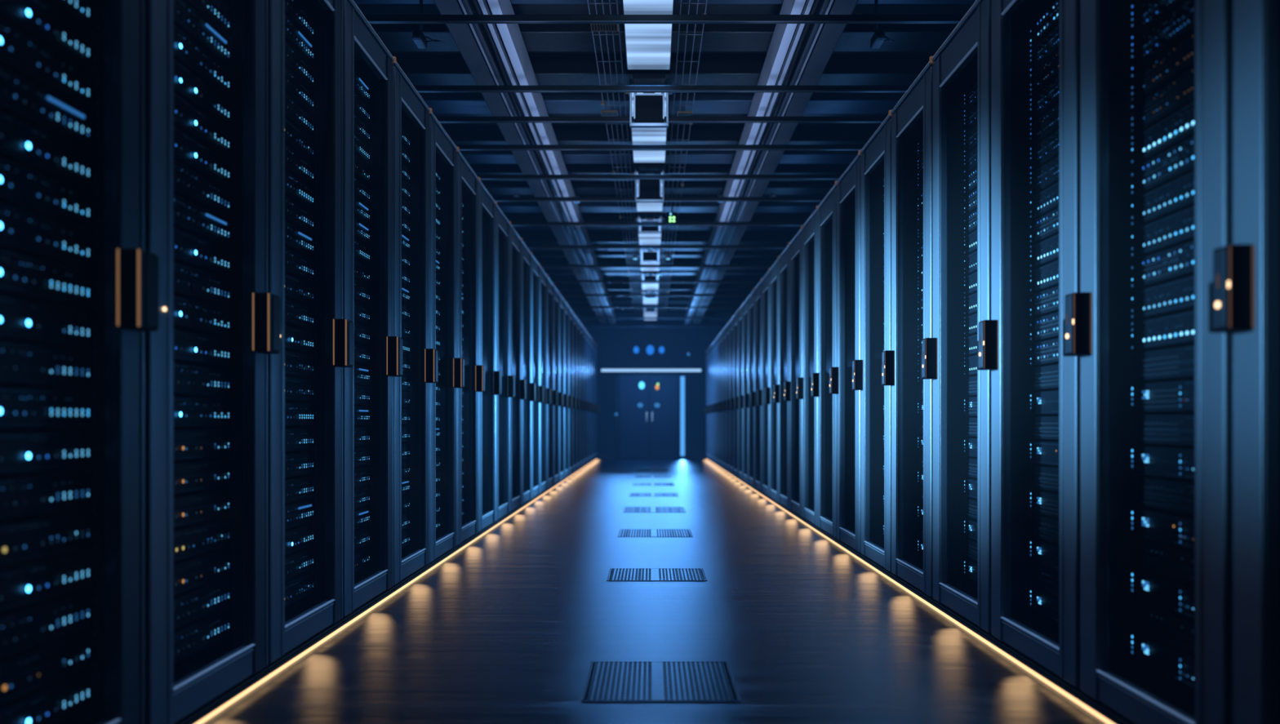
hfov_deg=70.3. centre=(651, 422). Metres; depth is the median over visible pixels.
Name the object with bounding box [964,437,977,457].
server
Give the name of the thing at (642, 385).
indicator light
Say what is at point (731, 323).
tall cabinet
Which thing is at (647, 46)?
ceiling light
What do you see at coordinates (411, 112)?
tall cabinet
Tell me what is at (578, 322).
tall cabinet
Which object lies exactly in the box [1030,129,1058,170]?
server
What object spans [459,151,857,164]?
joist
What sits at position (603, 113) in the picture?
strip
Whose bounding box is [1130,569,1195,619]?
server
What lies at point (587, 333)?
tall cabinet
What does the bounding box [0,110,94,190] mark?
server
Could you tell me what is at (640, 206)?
ceiling light
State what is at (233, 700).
light strip
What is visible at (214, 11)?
server
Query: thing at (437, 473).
server
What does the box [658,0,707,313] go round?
wire basket
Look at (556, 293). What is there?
tall cabinet
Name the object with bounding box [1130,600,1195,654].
server
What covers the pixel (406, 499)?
server
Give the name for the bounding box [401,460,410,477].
server
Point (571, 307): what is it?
ceiling bar
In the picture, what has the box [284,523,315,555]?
server
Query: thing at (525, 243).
joist
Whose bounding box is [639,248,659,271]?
ceiling light
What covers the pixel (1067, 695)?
light strip
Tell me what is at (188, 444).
server
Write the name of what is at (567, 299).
joist
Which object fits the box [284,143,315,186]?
server
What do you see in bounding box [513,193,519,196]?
recessed light
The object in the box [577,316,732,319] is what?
ceiling bar
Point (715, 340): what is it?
tall cabinet
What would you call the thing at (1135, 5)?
server
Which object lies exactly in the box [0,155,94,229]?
server
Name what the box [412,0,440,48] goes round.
security camera
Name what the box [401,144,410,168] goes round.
server
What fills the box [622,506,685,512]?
floor vent
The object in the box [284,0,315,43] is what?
server
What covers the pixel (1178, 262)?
server
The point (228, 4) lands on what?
server
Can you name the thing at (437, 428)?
server
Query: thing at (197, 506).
server
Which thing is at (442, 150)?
tall cabinet
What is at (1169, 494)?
server
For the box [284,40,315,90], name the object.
server
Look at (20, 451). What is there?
server
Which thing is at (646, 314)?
ceiling light
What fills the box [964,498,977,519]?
server
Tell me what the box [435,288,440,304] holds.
server
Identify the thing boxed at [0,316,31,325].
light
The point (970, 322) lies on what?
server
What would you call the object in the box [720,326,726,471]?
tall cabinet
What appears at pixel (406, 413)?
server
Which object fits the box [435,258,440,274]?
server
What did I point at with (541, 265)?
ceiling bar
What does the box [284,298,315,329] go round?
server
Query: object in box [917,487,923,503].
server
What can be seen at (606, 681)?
floor vent
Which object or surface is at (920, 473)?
server
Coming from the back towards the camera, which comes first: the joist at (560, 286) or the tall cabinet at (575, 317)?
the joist at (560, 286)
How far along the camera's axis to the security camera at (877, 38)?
4.21 m
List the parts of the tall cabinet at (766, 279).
handle trim, handle, rail, door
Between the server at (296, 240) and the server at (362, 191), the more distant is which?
the server at (362, 191)
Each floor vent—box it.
[580,661,740,701]
[606,568,707,581]
[617,528,693,537]
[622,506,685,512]
[629,493,678,496]
[632,483,674,485]
[635,475,671,477]
[636,469,669,471]
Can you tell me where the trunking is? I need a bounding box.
[622,4,674,314]
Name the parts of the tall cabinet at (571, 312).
door, handle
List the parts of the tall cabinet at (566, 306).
door, handle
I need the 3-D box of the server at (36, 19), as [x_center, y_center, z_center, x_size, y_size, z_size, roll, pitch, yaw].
[-1.331,-0.743,1.575,0.426,0.073,0.504,0,0,0]
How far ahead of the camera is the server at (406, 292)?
4.17 m
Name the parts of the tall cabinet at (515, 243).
rail, door, handle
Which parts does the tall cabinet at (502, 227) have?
rail, door, handle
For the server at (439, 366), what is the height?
0.073 m
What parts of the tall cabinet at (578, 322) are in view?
door, handle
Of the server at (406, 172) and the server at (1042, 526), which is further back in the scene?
the server at (406, 172)
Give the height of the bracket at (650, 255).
0.169 m
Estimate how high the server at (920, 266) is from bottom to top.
0.068 m
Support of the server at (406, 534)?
in the tall cabinet at (411, 112)
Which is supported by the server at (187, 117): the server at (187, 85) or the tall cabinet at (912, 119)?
the server at (187, 85)
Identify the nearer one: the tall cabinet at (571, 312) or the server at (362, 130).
the server at (362, 130)
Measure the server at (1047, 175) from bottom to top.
0.068 m
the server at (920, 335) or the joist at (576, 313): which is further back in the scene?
the joist at (576, 313)
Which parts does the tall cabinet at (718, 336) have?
door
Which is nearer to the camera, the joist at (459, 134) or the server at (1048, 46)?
the server at (1048, 46)
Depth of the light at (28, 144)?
1.63 m
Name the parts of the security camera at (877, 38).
arm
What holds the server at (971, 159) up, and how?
on the server at (970, 180)
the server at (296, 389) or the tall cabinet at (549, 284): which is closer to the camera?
the server at (296, 389)
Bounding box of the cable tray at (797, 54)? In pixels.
[684,0,858,324]
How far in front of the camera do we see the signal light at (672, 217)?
7.82 m
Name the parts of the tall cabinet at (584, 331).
door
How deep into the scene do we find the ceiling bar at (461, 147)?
5.74 m
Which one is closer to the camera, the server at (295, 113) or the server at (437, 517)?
the server at (295, 113)
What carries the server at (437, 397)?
on the server at (437, 413)
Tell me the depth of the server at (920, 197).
3.94 m
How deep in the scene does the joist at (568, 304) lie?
15.92 m
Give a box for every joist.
[353,0,976,4]
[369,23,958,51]
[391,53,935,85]
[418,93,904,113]
[433,113,888,116]
[441,124,879,144]
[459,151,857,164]
[469,164,849,180]
[480,180,837,195]
[490,195,826,213]
[503,213,812,222]
[512,226,800,230]
[515,231,798,243]
[524,243,788,244]
[528,248,784,250]
[529,250,783,257]
[535,257,777,270]
[543,270,768,275]
[547,275,764,278]
[549,278,761,279]
[553,283,758,290]
[558,290,752,293]
[562,296,747,302]
[566,302,742,311]
[573,311,736,315]
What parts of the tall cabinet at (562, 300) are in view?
door, handle trim, handle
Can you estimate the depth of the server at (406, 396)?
4.17 m
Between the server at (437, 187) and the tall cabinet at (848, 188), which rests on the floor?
the tall cabinet at (848, 188)
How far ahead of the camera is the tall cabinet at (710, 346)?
16.21 m
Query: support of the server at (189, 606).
on the server at (193, 637)
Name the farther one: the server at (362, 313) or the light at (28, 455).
the server at (362, 313)
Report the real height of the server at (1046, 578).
0.068 m
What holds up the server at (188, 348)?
on the server at (188, 380)
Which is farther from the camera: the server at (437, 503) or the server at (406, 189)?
the server at (437, 503)
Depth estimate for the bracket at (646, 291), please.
13.39 m
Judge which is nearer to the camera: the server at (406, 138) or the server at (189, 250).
the server at (189, 250)
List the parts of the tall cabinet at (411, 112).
mounting rail, rail, glass trim, glass trim, handle trim, handle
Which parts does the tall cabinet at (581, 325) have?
door, handle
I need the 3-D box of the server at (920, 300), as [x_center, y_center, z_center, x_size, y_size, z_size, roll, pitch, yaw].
[1.374,-0.508,3.713,0.426,0.068,0.490,0,0,0]
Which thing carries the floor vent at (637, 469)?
in the floor
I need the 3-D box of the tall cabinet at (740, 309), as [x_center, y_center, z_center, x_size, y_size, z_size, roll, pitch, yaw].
[1.507,-0.338,10.745,0.996,2.075,0.583,0,0,0]
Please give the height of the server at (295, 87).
0.073 m
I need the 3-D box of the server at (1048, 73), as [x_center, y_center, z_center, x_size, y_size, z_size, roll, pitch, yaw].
[1.374,-1.032,2.541,0.426,0.068,0.490,0,0,0]
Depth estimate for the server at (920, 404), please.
3.94 m
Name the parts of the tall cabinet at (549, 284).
door, handle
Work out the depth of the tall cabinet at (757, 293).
9.18 m
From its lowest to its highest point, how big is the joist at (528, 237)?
0.120 m
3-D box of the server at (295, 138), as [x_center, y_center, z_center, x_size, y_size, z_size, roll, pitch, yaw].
[-1.331,-0.902,2.775,0.426,0.073,0.504,0,0,0]
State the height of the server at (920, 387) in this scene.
0.068 m
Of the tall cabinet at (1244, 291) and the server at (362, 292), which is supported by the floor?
the tall cabinet at (1244, 291)
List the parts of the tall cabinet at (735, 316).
handle, door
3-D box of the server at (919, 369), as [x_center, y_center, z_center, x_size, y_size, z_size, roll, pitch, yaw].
[1.374,-0.209,3.713,0.426,0.068,0.490,0,0,0]
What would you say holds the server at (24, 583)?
on the server at (22, 628)
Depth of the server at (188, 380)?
2.27 m
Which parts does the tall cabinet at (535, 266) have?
rail, door, handle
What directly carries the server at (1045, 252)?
on the server at (1044, 277)
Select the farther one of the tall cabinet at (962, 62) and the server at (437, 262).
the server at (437, 262)
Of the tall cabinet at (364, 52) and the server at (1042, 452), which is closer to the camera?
the server at (1042, 452)
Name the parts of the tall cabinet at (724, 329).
handle, door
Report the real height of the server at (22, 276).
0.073 m
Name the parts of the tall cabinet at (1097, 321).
handle, handle trim, mounting rail, glass trim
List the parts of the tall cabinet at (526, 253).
rail, door, handle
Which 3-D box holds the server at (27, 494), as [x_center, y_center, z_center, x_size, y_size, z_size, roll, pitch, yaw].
[-1.331,0.133,1.575,0.426,0.073,0.504,0,0,0]
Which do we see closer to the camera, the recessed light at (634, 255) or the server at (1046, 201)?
the server at (1046, 201)
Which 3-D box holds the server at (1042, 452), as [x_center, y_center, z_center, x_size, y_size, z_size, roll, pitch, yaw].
[1.374,0.090,2.541,0.426,0.068,0.490,0,0,0]
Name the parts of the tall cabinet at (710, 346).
door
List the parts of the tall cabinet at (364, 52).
mounting rail, rail, glass trim, glass trim, handle trim, handle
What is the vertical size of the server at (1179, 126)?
0.068 m
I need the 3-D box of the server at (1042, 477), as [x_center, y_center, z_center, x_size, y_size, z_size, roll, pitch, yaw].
[1.374,0.165,2.541,0.426,0.068,0.490,0,0,0]
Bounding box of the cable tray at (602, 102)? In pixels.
[586,0,642,313]
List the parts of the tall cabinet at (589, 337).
door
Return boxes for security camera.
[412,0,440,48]
[870,0,894,48]
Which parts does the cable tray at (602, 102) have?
rod, rod, rod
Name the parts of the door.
post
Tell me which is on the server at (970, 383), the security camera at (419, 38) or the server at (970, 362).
the server at (970, 362)
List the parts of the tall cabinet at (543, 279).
door, rail, handle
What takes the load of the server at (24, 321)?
on the server at (22, 365)
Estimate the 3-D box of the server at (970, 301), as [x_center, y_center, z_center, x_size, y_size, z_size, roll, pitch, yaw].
[1.374,-0.433,3.127,0.426,0.068,0.490,0,0,0]
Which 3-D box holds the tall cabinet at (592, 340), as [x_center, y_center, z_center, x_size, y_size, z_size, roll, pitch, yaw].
[-1.491,-0.389,15.976,0.996,2.177,0.597,0,0,0]
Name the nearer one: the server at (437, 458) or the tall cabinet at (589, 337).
the server at (437, 458)
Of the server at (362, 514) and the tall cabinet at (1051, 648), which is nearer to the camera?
the tall cabinet at (1051, 648)
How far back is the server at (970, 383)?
3.32 m
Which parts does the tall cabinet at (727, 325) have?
handle, door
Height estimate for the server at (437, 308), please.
0.073 m
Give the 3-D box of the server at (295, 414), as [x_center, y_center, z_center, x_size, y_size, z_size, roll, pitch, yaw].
[-1.331,-0.026,2.775,0.426,0.073,0.504,0,0,0]
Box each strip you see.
[194,458,596,723]
[590,23,618,31]
[600,110,617,116]
[677,111,692,116]
[706,458,1115,723]
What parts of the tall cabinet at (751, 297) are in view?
handle, door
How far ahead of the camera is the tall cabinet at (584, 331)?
14.38 m
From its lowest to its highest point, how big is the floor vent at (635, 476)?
0.002 m
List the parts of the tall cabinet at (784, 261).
handle, door, rail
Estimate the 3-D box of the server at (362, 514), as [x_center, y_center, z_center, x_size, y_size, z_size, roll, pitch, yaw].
[-1.331,0.371,3.375,0.426,0.073,0.504,0,0,0]
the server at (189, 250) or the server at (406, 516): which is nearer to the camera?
the server at (189, 250)
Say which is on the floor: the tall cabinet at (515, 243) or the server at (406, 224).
the tall cabinet at (515, 243)
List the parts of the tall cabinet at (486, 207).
rail, door, glass trim, handle trim, handle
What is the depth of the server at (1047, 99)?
2.70 m
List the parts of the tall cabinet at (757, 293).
handle, door, rail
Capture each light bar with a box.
[600,368,701,372]
[680,375,684,456]
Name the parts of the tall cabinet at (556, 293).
door, handle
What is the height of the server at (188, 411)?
0.073 m
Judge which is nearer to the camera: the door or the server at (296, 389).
the server at (296, 389)
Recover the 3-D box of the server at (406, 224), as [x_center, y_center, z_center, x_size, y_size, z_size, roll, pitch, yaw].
[-1.331,-0.902,3.975,0.426,0.073,0.504,0,0,0]
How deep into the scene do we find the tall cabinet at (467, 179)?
5.38 m
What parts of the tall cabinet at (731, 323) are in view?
handle, door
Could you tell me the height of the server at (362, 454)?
0.073 m
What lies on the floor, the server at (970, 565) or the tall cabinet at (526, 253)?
the tall cabinet at (526, 253)
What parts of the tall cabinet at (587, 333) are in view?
door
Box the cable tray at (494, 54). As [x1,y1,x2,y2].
[433,0,615,324]
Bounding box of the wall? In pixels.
[573,311,737,458]
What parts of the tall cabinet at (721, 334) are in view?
handle, door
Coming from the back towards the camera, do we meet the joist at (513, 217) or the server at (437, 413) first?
the joist at (513, 217)
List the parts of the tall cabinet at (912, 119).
handle, handle trim, glass trim, glass trim, rail, mounting rail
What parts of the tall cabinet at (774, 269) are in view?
handle, rail, door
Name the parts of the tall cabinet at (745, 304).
handle, door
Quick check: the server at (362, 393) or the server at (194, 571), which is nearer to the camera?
the server at (194, 571)
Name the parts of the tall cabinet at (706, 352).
door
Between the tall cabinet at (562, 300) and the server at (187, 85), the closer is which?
the server at (187, 85)
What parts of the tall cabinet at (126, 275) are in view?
mounting rail, glass trim, door, handle trim, handle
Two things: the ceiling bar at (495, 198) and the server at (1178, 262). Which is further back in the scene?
the ceiling bar at (495, 198)
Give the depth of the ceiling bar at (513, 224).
7.95 m
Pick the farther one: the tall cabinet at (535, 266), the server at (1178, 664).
the tall cabinet at (535, 266)
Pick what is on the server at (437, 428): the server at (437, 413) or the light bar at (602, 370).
the server at (437, 413)
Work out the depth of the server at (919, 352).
3.94 m
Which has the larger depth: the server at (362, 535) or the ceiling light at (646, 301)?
the ceiling light at (646, 301)
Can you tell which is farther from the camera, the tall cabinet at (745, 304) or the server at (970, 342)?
the tall cabinet at (745, 304)
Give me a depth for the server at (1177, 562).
2.07 m
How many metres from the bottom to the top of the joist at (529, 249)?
0.080 m
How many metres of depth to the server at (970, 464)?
3.32 m
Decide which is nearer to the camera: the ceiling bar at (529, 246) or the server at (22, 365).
the server at (22, 365)
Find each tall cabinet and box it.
[0,0,159,723]
[144,0,279,723]
[263,0,353,673]
[339,0,402,624]
[391,61,438,591]
[427,112,464,568]
[455,150,484,549]
[476,180,501,535]
[494,204,515,524]
[508,224,526,515]
[520,240,536,507]
[530,254,544,501]
[537,266,551,495]
[546,276,557,491]
[551,285,563,486]
[559,293,568,483]
[564,301,572,479]
[567,307,576,476]
[572,313,579,473]
[576,318,582,471]
[579,323,586,469]
[582,327,588,467]
[585,331,591,465]
[588,334,593,463]
[591,337,595,462]
[592,341,597,460]
[595,344,599,459]
[703,349,708,458]
[705,346,710,460]
[707,344,712,462]
[709,341,715,463]
[711,337,717,465]
[714,334,719,466]
[716,330,723,468]
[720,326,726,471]
[723,321,730,473]
[726,316,734,475]
[730,311,738,478]
[734,305,743,481]
[738,297,749,485]
[744,289,755,488]
[750,280,762,493]
[756,271,771,498]
[764,258,780,505]
[773,244,791,511]
[783,228,804,519]
[795,208,819,529]
[811,184,839,542]
[829,154,862,557]
[852,114,894,577]
[881,61,934,604]
[921,0,995,641]
[977,0,1084,698]
[1062,0,1233,723]
[1208,0,1279,723]
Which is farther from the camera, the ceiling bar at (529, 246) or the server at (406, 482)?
the ceiling bar at (529, 246)
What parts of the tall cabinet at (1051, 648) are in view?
handle, handle trim, glass trim, glass trim, mounting rail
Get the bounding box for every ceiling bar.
[363,14,964,23]
[413,85,910,93]
[435,116,886,123]
[455,144,865,151]
[476,174,841,179]
[492,196,824,201]
[511,222,805,226]
[525,244,787,248]
[540,264,773,267]
[551,280,760,283]
[560,293,750,296]
[569,306,740,308]
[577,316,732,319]
[583,325,725,327]
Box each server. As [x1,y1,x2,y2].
[0,0,94,71]
[0,17,94,110]
[0,64,94,150]
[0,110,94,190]
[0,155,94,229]
[0,202,94,269]
[0,248,94,308]
[0,294,94,348]
[0,340,94,387]
[0,386,94,428]
[0,431,94,474]
[0,471,94,519]
[0,510,94,566]
[0,550,94,612]
[0,589,94,658]
[0,629,94,704]
[0,668,94,723]
[41,0,94,31]
[173,0,232,68]
[173,24,232,97]
[173,57,232,128]
[173,91,232,158]
[173,125,232,187]
[173,159,232,217]
[173,193,232,247]
[173,226,232,277]
[173,261,232,306]
[173,294,232,337]
[173,328,232,366]
[173,362,232,396]
[173,395,232,426]
[173,429,232,460]
[173,458,232,494]
[173,488,232,528]
[173,518,232,561]
[173,548,232,595]
[173,577,232,629]
[173,608,232,663]
[184,0,232,38]
[218,0,232,8]
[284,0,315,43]
[284,13,315,66]
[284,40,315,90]
[284,65,315,115]
[284,91,315,138]
[284,117,315,162]
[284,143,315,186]
[284,168,315,210]
[284,195,315,234]
[284,221,315,257]
[284,247,315,282]
[284,272,315,306]
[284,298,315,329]
[284,324,315,354]
[284,350,315,377]
[284,376,315,401]
[284,402,315,426]
[284,427,315,451]
[284,451,315,477]
[284,475,315,503]
[284,499,315,528]
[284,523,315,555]
[284,546,315,581]
[284,571,315,607]
[354,70,370,106]
[354,91,370,125]
[354,112,370,146]
[354,133,370,165]
[354,154,370,186]
[354,175,370,205]
[354,196,370,225]
[354,217,370,245]
[354,238,370,265]
[354,259,370,285]
[354,280,370,305]
[354,301,370,325]
[354,322,370,345]
[354,342,370,364]
[354,364,370,385]
[354,385,370,404]
[354,406,370,425]
[354,426,370,446]
[354,446,370,466]
[354,466,370,488]
[354,486,370,509]
[354,506,370,529]
[354,526,370,551]
[354,546,370,572]
[401,126,410,151]
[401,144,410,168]
[401,161,410,185]
[401,179,410,202]
[401,197,410,219]
[401,214,410,236]
[401,232,410,253]
[401,249,410,271]
[401,267,410,288]
[401,285,410,305]
[401,302,410,322]
[401,320,410,339]
[401,337,410,355]
[401,373,410,390]
[401,391,410,407]
[401,408,410,424]
[401,426,410,442]
[401,443,410,460]
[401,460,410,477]
[401,477,410,495]
[401,494,410,512]
[401,511,410,530]
[401,528,410,548]
[402,355,410,373]
[435,167,440,184]
[435,182,440,199]
[435,197,440,214]
[435,213,440,229]
[435,228,440,244]
[435,243,440,259]
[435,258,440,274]
[435,274,440,289]
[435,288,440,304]
[435,304,440,319]
[435,319,440,334]
[435,334,440,349]
[435,380,440,394]
[435,395,440,409]
[435,410,440,424]
[435,426,440,439]
[435,440,440,454]
[435,455,440,470]
[435,471,440,485]
[435,485,440,500]
[435,500,440,515]
[435,515,440,530]
[437,350,440,364]
[438,365,440,379]
[462,198,462,517]
[917,140,923,159]
[917,157,923,176]
[917,174,923,193]
[917,191,923,210]
[917,209,923,227]
[917,226,923,244]
[917,244,923,262]
[917,262,923,279]
[917,279,923,296]
[917,296,923,313]
[917,314,923,330]
[917,331,923,347]
[917,349,921,365]
[917,366,923,382]
[917,383,923,399]
[917,400,923,417]
[917,418,923,434]
[917,435,923,451]
[917,453,923,468]
[917,470,923,486]
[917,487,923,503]
[917,504,923,520]
[917,521,923,538]
[917,538,923,555]
[964,84,977,113]
[964,104,977,133]
[964,125,977,153]
[964,146,977,173]
[964,167,977,194]
[964,188,977,213]
[964,208,977,234]
[964,230,977,254]
[964,250,977,274]
[964,271,977,294]
[964,292,977,315]
[964,313,977,335]
[964,333,977,355]
[964,355,977,375]
[964,375,977,395]
[964,396,977,415]
[964,417,977,436]
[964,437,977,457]
[964,457,977,478]
[964,478,977,498]
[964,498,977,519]
[964,518,977,540]
[964,538,977,561]
[964,559,977,582]
[1030,0,1058,48]
[1030,25,1058,72]
[1030,51,1058,97]
[1030,77,1058,121]
[1030,103,1058,146]
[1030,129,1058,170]
[1030,155,1058,195]
[1030,181,1058,218]
[1030,207,1058,243]
[1030,233,1058,267]
[1030,259,1058,292]
[1030,285,1058,316]
[1030,311,1058,341]
[1030,337,1058,365]
[1030,364,1058,390]
[1030,390,1058,414]
[1030,416,1058,439]
[1030,440,1058,466]
[1030,465,1058,492]
[1030,489,1058,518]
[1030,514,1058,544]
[1030,538,1058,570]
[1030,563,1058,595]
[1030,587,1058,622]
[1130,0,1148,10]
[1130,0,1189,40]
[1130,0,1195,71]
[1130,31,1195,102]
[1130,66,1195,133]
[1130,101,1195,164]
[1130,135,1195,195]
[1130,170,1195,226]
[1130,205,1195,257]
[1130,240,1195,288]
[1130,275,1195,319]
[1130,309,1195,350]
[1130,344,1195,381]
[1130,379,1195,412]
[1130,413,1195,445]
[1130,445,1195,480]
[1130,476,1195,515]
[1130,507,1195,550]
[1130,538,1195,584]
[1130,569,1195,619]
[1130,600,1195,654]
[1130,631,1195,688]
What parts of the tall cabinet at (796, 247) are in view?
handle, door, rail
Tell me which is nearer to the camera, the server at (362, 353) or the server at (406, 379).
the server at (362, 353)
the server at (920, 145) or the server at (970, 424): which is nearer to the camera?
the server at (970, 424)
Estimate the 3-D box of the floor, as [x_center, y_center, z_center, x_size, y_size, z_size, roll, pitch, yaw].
[0.000,0.750,8.210,4.400,0.100,18.820,0,0,0]
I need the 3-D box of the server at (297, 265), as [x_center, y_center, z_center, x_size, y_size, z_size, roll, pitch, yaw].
[-1.331,-0.504,2.775,0.426,0.073,0.504,0,0,0]
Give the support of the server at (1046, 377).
on the server at (1045, 402)
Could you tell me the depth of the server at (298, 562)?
2.91 m
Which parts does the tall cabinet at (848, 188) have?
handle trim, handle, glass trim, glass trim, door, rail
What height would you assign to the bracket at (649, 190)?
0.272 m
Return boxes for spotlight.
[632,346,639,354]
[645,344,654,355]
[658,346,665,354]
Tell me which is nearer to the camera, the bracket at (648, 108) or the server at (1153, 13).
the server at (1153, 13)
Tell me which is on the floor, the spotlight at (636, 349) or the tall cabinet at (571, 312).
the tall cabinet at (571, 312)
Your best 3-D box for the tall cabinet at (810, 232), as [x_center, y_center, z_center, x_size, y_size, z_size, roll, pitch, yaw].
[1.507,-0.338,6.058,0.996,2.075,0.583,0,0,0]
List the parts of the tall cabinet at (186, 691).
glass trim, mounting rail, handle trim, handle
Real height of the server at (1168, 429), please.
0.068 m
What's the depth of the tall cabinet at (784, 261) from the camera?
7.42 m
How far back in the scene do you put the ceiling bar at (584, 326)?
16.39 m
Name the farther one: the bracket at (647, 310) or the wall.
the wall
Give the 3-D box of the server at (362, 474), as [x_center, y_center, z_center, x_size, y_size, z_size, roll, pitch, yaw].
[-1.331,0.212,3.375,0.426,0.073,0.504,0,0,0]
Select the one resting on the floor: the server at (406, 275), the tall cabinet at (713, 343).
the tall cabinet at (713, 343)
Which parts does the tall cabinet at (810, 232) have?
handle, rail, door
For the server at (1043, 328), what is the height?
0.068 m
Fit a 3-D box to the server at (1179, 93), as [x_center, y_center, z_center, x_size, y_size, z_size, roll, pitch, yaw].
[1.374,-0.733,1.955,0.426,0.068,0.490,0,0,0]
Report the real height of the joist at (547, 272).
0.080 m
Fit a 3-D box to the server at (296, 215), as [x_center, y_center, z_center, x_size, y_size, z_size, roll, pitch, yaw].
[-1.331,-0.663,2.775,0.426,0.073,0.504,0,0,0]
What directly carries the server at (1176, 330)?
on the server at (1177, 363)
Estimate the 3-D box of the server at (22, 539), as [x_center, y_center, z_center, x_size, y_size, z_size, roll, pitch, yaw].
[-1.331,0.212,1.575,0.426,0.073,0.504,0,0,0]
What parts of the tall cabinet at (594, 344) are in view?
door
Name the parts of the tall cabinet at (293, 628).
glass trim, mounting rail, glass trim, handle trim, handle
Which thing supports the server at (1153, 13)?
on the server at (1179, 25)
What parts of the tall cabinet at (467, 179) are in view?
mounting rail, rail, glass trim, handle trim, handle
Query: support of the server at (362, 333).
on the server at (362, 353)
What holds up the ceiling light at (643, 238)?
attached to the trunking
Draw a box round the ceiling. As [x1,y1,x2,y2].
[355,4,973,231]
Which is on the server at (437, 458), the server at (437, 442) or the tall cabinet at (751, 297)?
the server at (437, 442)
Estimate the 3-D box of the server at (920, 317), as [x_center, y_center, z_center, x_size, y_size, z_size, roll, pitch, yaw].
[1.374,-0.433,3.713,0.426,0.068,0.490,0,0,0]
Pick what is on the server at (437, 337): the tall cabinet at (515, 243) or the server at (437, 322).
the server at (437, 322)
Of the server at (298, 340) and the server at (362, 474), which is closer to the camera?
the server at (298, 340)
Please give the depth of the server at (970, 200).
3.32 m
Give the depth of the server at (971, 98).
3.32 m
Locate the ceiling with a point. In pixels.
(366, 9)
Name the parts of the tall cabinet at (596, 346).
door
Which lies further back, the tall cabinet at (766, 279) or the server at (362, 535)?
the tall cabinet at (766, 279)
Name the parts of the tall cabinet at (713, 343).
handle, door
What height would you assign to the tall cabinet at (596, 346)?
2.177 m
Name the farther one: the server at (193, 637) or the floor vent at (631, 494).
the floor vent at (631, 494)
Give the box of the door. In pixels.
[615,373,679,458]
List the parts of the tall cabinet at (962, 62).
handle, handle trim, rail, glass trim, glass trim, mounting rail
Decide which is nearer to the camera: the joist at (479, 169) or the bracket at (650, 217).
the joist at (479, 169)
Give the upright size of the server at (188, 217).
0.073 m
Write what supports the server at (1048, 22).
on the server at (1048, 46)
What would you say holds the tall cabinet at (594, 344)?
on the floor
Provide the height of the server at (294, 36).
0.073 m
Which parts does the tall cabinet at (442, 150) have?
mounting rail, rail, glass trim, glass trim, handle trim, handle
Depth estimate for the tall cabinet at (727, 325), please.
12.70 m
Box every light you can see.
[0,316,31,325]
[26,142,31,149]
[26,453,31,458]
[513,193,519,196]
[622,0,674,69]
[628,84,669,162]
[632,253,637,259]
[634,165,664,211]
[636,213,662,244]
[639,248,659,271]
[639,382,644,388]
[640,270,659,289]
[642,289,657,304]
[643,304,657,319]
[666,191,677,224]
[666,253,670,259]
[769,193,776,196]
[1214,301,1220,308]
[1226,280,1230,288]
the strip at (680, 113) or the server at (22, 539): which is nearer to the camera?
the server at (22, 539)
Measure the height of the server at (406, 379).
0.073 m
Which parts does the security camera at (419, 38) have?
arm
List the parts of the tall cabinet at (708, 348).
door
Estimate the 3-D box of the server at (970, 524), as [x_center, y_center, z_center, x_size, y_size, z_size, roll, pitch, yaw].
[1.374,0.390,3.127,0.426,0.068,0.490,0,0,0]
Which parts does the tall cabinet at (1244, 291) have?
handle, handle trim, door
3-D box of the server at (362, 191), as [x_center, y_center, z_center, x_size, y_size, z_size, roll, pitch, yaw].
[-1.331,-0.902,3.375,0.426,0.073,0.504,0,0,0]
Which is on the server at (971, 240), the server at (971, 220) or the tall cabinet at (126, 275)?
the server at (971, 220)
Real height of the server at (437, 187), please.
0.073 m
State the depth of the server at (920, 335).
3.94 m
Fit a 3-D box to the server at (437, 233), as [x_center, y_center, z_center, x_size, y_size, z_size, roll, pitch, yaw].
[-1.331,-0.982,4.575,0.426,0.073,0.504,0,0,0]
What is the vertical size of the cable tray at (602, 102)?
0.024 m
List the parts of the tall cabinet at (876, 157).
handle trim, handle, glass trim, glass trim, rail, mounting rail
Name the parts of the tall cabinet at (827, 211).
handle, glass trim, rail, door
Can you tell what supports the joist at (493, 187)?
attached to the wall
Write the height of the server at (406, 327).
0.073 m
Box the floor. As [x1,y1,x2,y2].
[202,458,1106,723]
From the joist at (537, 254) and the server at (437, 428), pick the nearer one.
the server at (437, 428)
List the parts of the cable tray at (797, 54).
plate, rail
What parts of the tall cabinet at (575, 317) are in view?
door, handle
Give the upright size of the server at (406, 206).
0.073 m
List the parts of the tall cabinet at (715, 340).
door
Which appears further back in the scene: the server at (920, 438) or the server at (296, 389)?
the server at (920, 438)
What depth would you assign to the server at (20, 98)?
1.68 m
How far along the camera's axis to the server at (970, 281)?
3.32 m
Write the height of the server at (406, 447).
0.073 m
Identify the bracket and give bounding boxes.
[625,73,672,128]
[631,164,666,203]
[635,213,664,233]
[637,248,662,262]
[640,271,660,279]
[640,289,659,298]
[644,304,657,312]
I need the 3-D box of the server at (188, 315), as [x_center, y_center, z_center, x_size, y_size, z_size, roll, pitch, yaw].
[-1.331,-0.265,2.175,0.426,0.073,0.504,0,0,0]
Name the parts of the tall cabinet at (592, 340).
door, handle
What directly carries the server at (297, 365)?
on the server at (296, 389)
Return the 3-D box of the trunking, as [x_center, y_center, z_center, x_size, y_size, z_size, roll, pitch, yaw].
[-0.014,-2.038,9.750,0.250,0.060,15.300,0,0,0]
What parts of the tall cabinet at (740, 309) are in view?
handle trim, handle, door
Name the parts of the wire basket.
rod, rod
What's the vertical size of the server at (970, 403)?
0.068 m

